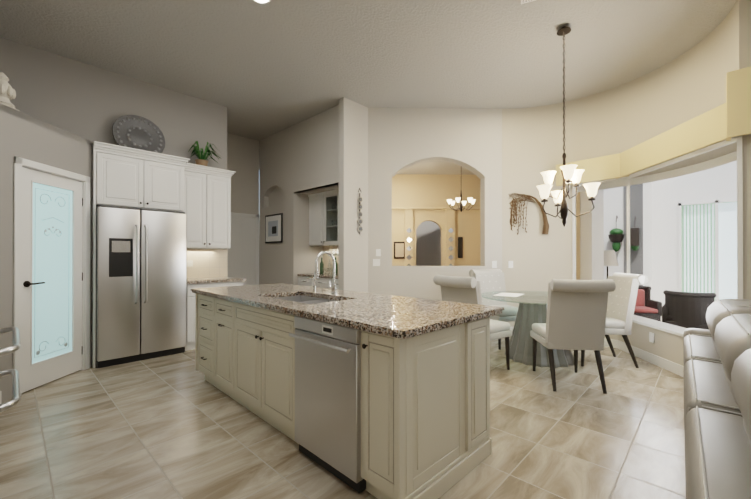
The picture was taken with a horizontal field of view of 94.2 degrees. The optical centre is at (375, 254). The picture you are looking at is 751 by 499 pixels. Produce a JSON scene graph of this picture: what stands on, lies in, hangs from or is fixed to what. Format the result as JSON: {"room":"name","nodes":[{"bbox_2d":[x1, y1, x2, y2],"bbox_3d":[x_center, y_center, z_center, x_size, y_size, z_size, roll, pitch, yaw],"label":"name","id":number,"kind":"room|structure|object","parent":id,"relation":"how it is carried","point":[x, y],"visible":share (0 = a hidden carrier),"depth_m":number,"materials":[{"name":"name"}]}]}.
{"room":"dining room and kitchen","nodes":[
{"label":"dining room and kitchen","id":0,"kind":"room"},
{"bbox_2d":[0,336,685,498],"bbox_3d":[1.195,1.283,5.403,13.200,0.001,11.300,0,0,44],"label":"floor","id":1,"kind":"structure","parent":0,"point":[176,426],"depth_m":2.38,"materials":[{"name":"tile"}]},
{"bbox_2d":[0,327,20,411],"bbox_3d":[-2.130,0.742,1.531,0.764,1.050,0.797,0,0,44],"label":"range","id":2,"kind":"object","parent":1,"relation":"on","point":[15,400],"visible":1,"depth_m":1.70,"materials":[{"name":"silver metal"}]},
{"bbox_2d":[95,205,186,367],"bbox_3d":[-2.985,0.368,4.409,0.763,1.822,0.915,0,0,44],"label":"refrigerator","id":3,"kind":"object","parent":1,"relation":"on","point":[141,259],"visible":1,"depth_m":4.14,"materials":[{"name":"grey metal"}]},
{"bbox_2d":[185,249,245,350],"bbox_3d":[-2.418,0.601,5.072,0.666,1.360,0.813,0,0,44],"label":"base cabinet","id":4,"kind":"object","parent":1,"relation":"on","point":[206,268],"visible":0.25,"depth_m":5.17,"materials":[{"name":"white wood"}]},
{"bbox_2d":[297,189,338,288],"bbox_3d":[-0.756,0.078,6.188,1.352,2.415,0.616,0,0,44],"label":"wet bar","id":5,"kind":"object","parent":1,"relation":"on","point":[324,219],"visible":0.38,"depth_m":6.39,"materials":[{"name":"white wood"}]},
{"bbox_2d":[192,291,493,498],"bbox_3d":[-0.567,0.819,2.864,2.763,0.907,0.934,0,0,45],"label":"kitchen island","id":6,"kind":"object","parent":1,"relation":"on","point":[381,396],"depth_m":1.98,"materials":[{"name":"beige wood"}]},
{"bbox_2d":[191,283,503,338],"bbox_3d":[-0.521,0.368,2.914,2.830,0.040,1.016,0,0,45],"label":"island countertop","id":7,"kind":"structure","parent":6,"relation":"on","point":[410,316],"depth_m":2.22,"materials":[{"name":"grey stone"}]},
{"bbox_2d":[433,275,511,369],"bbox_3d":[1.068,0.754,3.854,0.743,1.054,0.528,0,0,-35],"label":"dining chair","id":8,"kind":"object","parent":1,"relation":"on","point":[461,289],"visible":0.5,"depth_m":3.69,"materials":[{"name":"grey fabric"}]},
{"bbox_2d":[469,269,517,349],"bbox_3d":[1.776,0.759,5.085,0.528,1.054,0.743,0,0,-17],"label":"dining chair","id":9,"kind":"object","parent":1,"relation":"on","point":[492,280],"visible":0.54,"depth_m":5.24,"materials":[{"name":"grey fabric"}]},
{"bbox_2d":[481,291,573,367],"bbox_3d":[2.029,0.896,4.290,1.415,0.764,1.370,0,0,44],"label":"glass table","id":10,"kind":"object","parent":1,"relation":"on","point":[532,308],"visible":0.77,"depth_m":4.12,"materials":[{"name":"grey stone"}]},
{"bbox_2d":[530,279,615,393],"bbox_3d":[1.911,0.753,3.461,0.528,1.054,0.743,0,0,7],"label":"dining chair","id":11,"kind":"object","parent":1,"relation":"on","point":[576,316],"visible":1,"depth_m":3.25,"materials":[{"name":"grey fabric"}]},
{"bbox_2d":[581,273,648,367],"bbox_3d":[2.724,0.755,4.169,0.743,1.054,0.528,0,0,6],"label":"dining chair","id":12,"kind":"object","parent":1,"relation":"on","point":[622,297],"visible":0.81,"depth_m":3.97,"materials":[{"name":"grey fabric"}]},
{"bbox_2d":[683,299,750,498],"bbox_3d":[2.044,0.794,1.530,1.030,0.946,3.044,0,0,41],"label":"sofa","id":13,"kind":"object","parent":1,"relation":"on","point":[717,388],"visible":1,"depth_m":1.38,"materials":[{"name":"leather"}]},
{"bbox_2d":[0,0,736,174],"bbox_3d":[1.358,-2.366,5.660,13.300,0.001,11.877,0,0,44],"label":"ceiling","id":14,"kind":"structure","parent":0,"point":[260,72],"depth_m":3.99,"materials":[{"name":"grey paint"}]},
{"bbox_2d":[253,0,270,3],"bbox_3d":[-1.060,-2.372,3.215,0.190,0.006,0.190,0,0,44],"label":"recessed light","id":15,"kind":"object","parent":14,"relation":"in","point":[262,1],"visible":1,"depth_m":3.27,"materials":[{"name":"white"}]},
{"bbox_2d":[447,190,474,211],"bbox_3d":[1.957,-1.657,7.980,0.640,1.400,0.640,0,0,44],"label":"chandelier","id":16,"kind":"object","parent":14,"relation":"hanging from","point":[452,203],"visible":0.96,"depth_m":7.96,"materials":[{"name":"white glass"}]},
{"bbox_2d":[521,0,535,3],"bbox_3d":[1.376,-2.366,3.101,0.160,0.019,0.360,0,0,24],"label":"ceiling vent","id":17,"kind":"object","parent":14,"relation":"in","point":[524,1],"visible":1,"depth_m":3.26,"materials":[{"name":"white"}]},
{"bbox_2d":[536,26,600,226],"bbox_3d":[2.005,-1.329,3.616,0.561,2.088,0.589,0,0,44],"label":"chandelier","id":18,"kind":"object","parent":14,"relation":"hanging from","point":[568,172],"visible":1,"depth_m":3.63,"materials":[{"name":"white glass"}]},
{"bbox_2d":[0,0,750,402],"bbox_3d":[0.637,-0.552,3.052,10.590,3.650,7.060,0,0,44],"label":"wall","id":19,"kind":"structure","parent":0,"point":[68,114],"depth_m":5.41,"materials":[{"name":"grey paint"}]},
{"bbox_2d":[0,72,18,110],"bbox_3d":[-3.386,-1.470,3.164,0.240,0.365,0.233,0,0,44],"label":"decor","id":20,"kind":"object","parent":19,"relation":"on","point":[7,93],"visible":0.71,"depth_m":3.15,"materials":[{"name":"white ceramic"}]},
{"bbox_2d":[13,156,89,394],"bbox_3d":[-3.239,0.204,3.498,0.159,2.143,0.836,0,0,-1],"label":"pantry door","id":21,"kind":"structure","parent":19,"relation":"in","point":[51,294],"depth_m":3.46,"materials":[{"name":"white"}]},
{"bbox_2d":[92,145,186,212],"bbox_3d":[-3.045,-0.876,4.473,0.594,0.630,0.923,0,0,44],"label":"upper cabinet","id":22,"kind":"object","parent":19,"relation":"attached to","point":[129,180],"depth_m":4.22,"materials":[{"name":"white wood"}]},
{"bbox_2d":[112,115,164,152],"bbox_3d":[-3.126,-1.559,4.630,0.035,0.600,0.600,-17,-12,42],"label":"decorative plate","id":23,"kind":"object","parent":22,"relation":"on","point":[137,132],"visible":0.83,"depth_m":4.63,"materials":[{"name":"grey metal"}]},
{"bbox_2d":[185,169,230,248],"bbox_3d":[-2.560,-0.638,5.155,0.354,1.100,0.715,0,0,44],"label":"upper cabinet","id":24,"kind":"object","parent":19,"relation":"attached to","point":[198,195],"depth_m":5.05,"materials":[{"name":"white wood"}]},
{"bbox_2d":[188,141,220,165],"bbox_3d":[-2.474,-1.454,5.120,0.420,0.389,0.481,0,0,44],"label":"potted plant","id":25,"kind":"object","parent":24,"relation":"on","point":[201,159],"visible":0.9,"depth_m":5.10,"materials":[{"name":"green plant"}]},
{"bbox_2d":[227,212,258,284],"bbox_3d":[-2.718,0.234,6.972,0.058,2.110,0.820,0,0,44],"label":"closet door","id":26,"kind":"structure","parent":19,"relation":"in","point":[243,256],"depth_m":7.04,"materials":[{"name":"white wood"}]},
{"bbox_2d":[265,213,282,242],"bbox_3d":[-2.000,-0.502,6.842,0.620,0.560,0.030,0,0,44],"label":"framed picture","id":27,"kind":"object","parent":19,"relation":"attached to","point":[273,228],"visible":1,"depth_m":6.80,"materials":[{"name":"beige paper"}]},
{"bbox_2d":[358,188,362,233],"bbox_3d":[-0.241,-0.680,5.468,0.029,0.726,0.088,0,0,44],"label":"art","id":28,"kind":"object","parent":19,"relation":"attached to","point":[360,214],"visible":0.92,"depth_m":5.46,"materials":[{"name":"grey metal"}]},
{"bbox_2d":[373,259,379,265],"bbox_3d":[0.016,0.133,5.624,0.115,0.115,0.008,0,0,-1],"label":"switch plate","id":29,"kind":"object","parent":19,"relation":"attached to","point":[376,262],"depth_m":5.62,"materials":[{"name":"white plastic"}]},
{"bbox_2d":[376,249,380,255],"bbox_3d":[0.046,-0.027,5.625,0.075,0.115,0.008,0,0,-1],"label":"switch plate","id":30,"kind":"object","parent":19,"relation":"attached to","point":[378,251],"depth_m":5.62,"materials":[{"name":"white plastic"}]},
{"bbox_2d":[492,261,496,267],"bbox_3d":[1.930,0.164,5.668,0.075,0.115,0.008,0,0,-1],"label":"switch plate","id":31,"kind":"object","parent":19,"relation":"attached to","point":[494,263],"depth_m":5.66,"materials":[{"name":"white plastic"}]},
{"bbox_2d":[508,261,512,267],"bbox_3d":[2.193,0.164,5.660,0.075,0.115,0.008,0,0,4],"label":"light switch","id":32,"kind":"object","parent":19,"relation":"attached to","point":[510,264],"visible":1,"depth_m":5.66,"materials":[{"name":"white plastic"}]},
{"bbox_2d":[508,193,548,234],"bbox_3d":[2.345,-0.654,5.624,0.742,0.680,0.390,0,0,44],"label":"wall art","id":33,"kind":"object","parent":19,"relation":"attached to","point":[545,223],"visible":0.71,"depth_m":5.61,"materials":[{"name":"brown wood"}]},
{"bbox_2d":[605,339,683,376],"bbox_3d":[3.205,1.222,3.985,1.018,0.110,1.178,0,0,44],"label":"baseboard","id":34,"kind":"structure","parent":19,"relation":"attached to","point":[671,366],"depth_m":4.08,"materials":[{"name":"white wood"}]},
{"bbox_2d":[649,332,653,342],"bbox_3d":[3.246,0.977,4.101,0.008,0.115,0.075,0,0,5],"label":"switch plate","id":35,"kind":"object","parent":19,"relation":"attached to","point":[651,335],"depth_m":4.10,"materials":[{"name":"white plastic"}]},
{"bbox_2d":[556,66,750,185],"bbox_3d":[4.016,-1.351,3.359,4.582,0.590,1.454,0,0,44],"label":"window valance","id":36,"kind":"object","parent":19,"relation":"attached to","point":[729,119],"visible":1,"depth_m":3.62,"materials":[{"name":"beige fabric"}]},
{"bbox_2d":[572,136,742,336],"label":"window","id":37,"kind":"structure","parent":19,"relation":"in","point":[665,327],"depth_m":3.88,"materials":[{"name":"white"}]},
{"bbox_2d":[392,174,603,279],"bbox_3d":[1.765,-0.679,8.933,3.680,3.950,6.679,0,0,-1],"label":"wall","id":38,"kind":"structure","parent":0,"point":[425,213],"depth_m":10.26,"materials":[{"name":"beige paint"}]},
{"bbox_2d":[394,228,411,265],"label":"art","id":39,"kind":"object","parent":38,"relation":"attached to","point":[399,250],"depth_m":10.20,"materials":[{"name":"beige"}]},
{"bbox_2d":[448,228,462,265],"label":"art","id":40,"kind":"object","parent":38,"relation":"attached to","point":[460,239],"depth_m":10.25,"materials":[{"name":"black"}]},
{"bbox_2d":[603,183,646,285],"bbox_3d":[4.474,-0.394,7.591,2.170,3.430,0.215,0,0,44],"label":"wall","id":41,"kind":"structure","parent":0,"point":[611,199],"depth_m":6.99,"materials":[{"name":"white paint"}]},
{"bbox_2d":[608,215,624,251],"bbox_3d":[4.787,-0.412,6.943,0.266,0.733,0.280,0,0,8],"label":"planter","id":42,"kind":"object","parent":41,"relation":"hanging from","point":[615,235],"depth_m":6.88,"materials":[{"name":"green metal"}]},
{"bbox_2d":[630,216,639,250],"bbox_3d":[5.033,-0.399,6.765,0.150,0.679,0.233,0,0,44],"label":"planter","id":43,"kind":"object","parent":41,"relation":"hanging from","point":[634,243],"depth_m":6.68,"materials":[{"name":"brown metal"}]},
{"bbox_2d":[647,182,650,298],"bbox_3d":[5.681,-0.394,7.430,0.200,3.430,1.170,0,0,44],"label":"wall","id":44,"kind":"structure","parent":0,"point":[649,183],"depth_m":7.48,"materials":[{"name":"white paint"}]},
{"bbox_2d":[651,160,736,305],"bbox_3d":[6.917,-0.395,7.204,12.000,3.430,0.200,0,0,44],"label":"wall","id":45,"kind":"structure","parent":0,"point":[669,198],"depth_m":7.54,"materials":[{"name":"white paint"}]},
{"bbox_2d":[678,199,736,301],"bbox_3d":[6.962,-0.051,7.119,1.180,2.080,0.180,0,0,44],"label":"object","id":46,"kind":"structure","parent":45,"relation":"in","point":[720,272],"depth_m":7.24,"materials":[{"name":"white fabric"}]},
{"label":"floor","id":47,"kind":"structure","parent":0,"visible":0},
{"bbox_2d":[604,250,618,277],"bbox_3d":[3.955,0.625,5.950,0.312,1.380,0.320,0,0,44],"label":"lamp","id":48,"kind":"object","parent":47,"relation":"on","point":[610,258],"depth_m":5.84,"materials":[{"name":"white"}]},
{"bbox_2d":[634,286,661,321],"bbox_3d":[4.695,0.950,6.308,0.608,0.732,0.576,0,0,14],"label":"chair","id":49,"kind":"object","parent":47,"relation":"on","point":[642,303],"depth_m":6.13,"materials":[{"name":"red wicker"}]},
{"bbox_2d":[662,290,715,328],"bbox_3d":[4.786,0.937,5.328,0.623,0.750,0.591,0,0,44],"label":"chair","id":50,"kind":"object","parent":47,"relation":"on","point":[698,306],"depth_m":5.15,"materials":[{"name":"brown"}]}
]}

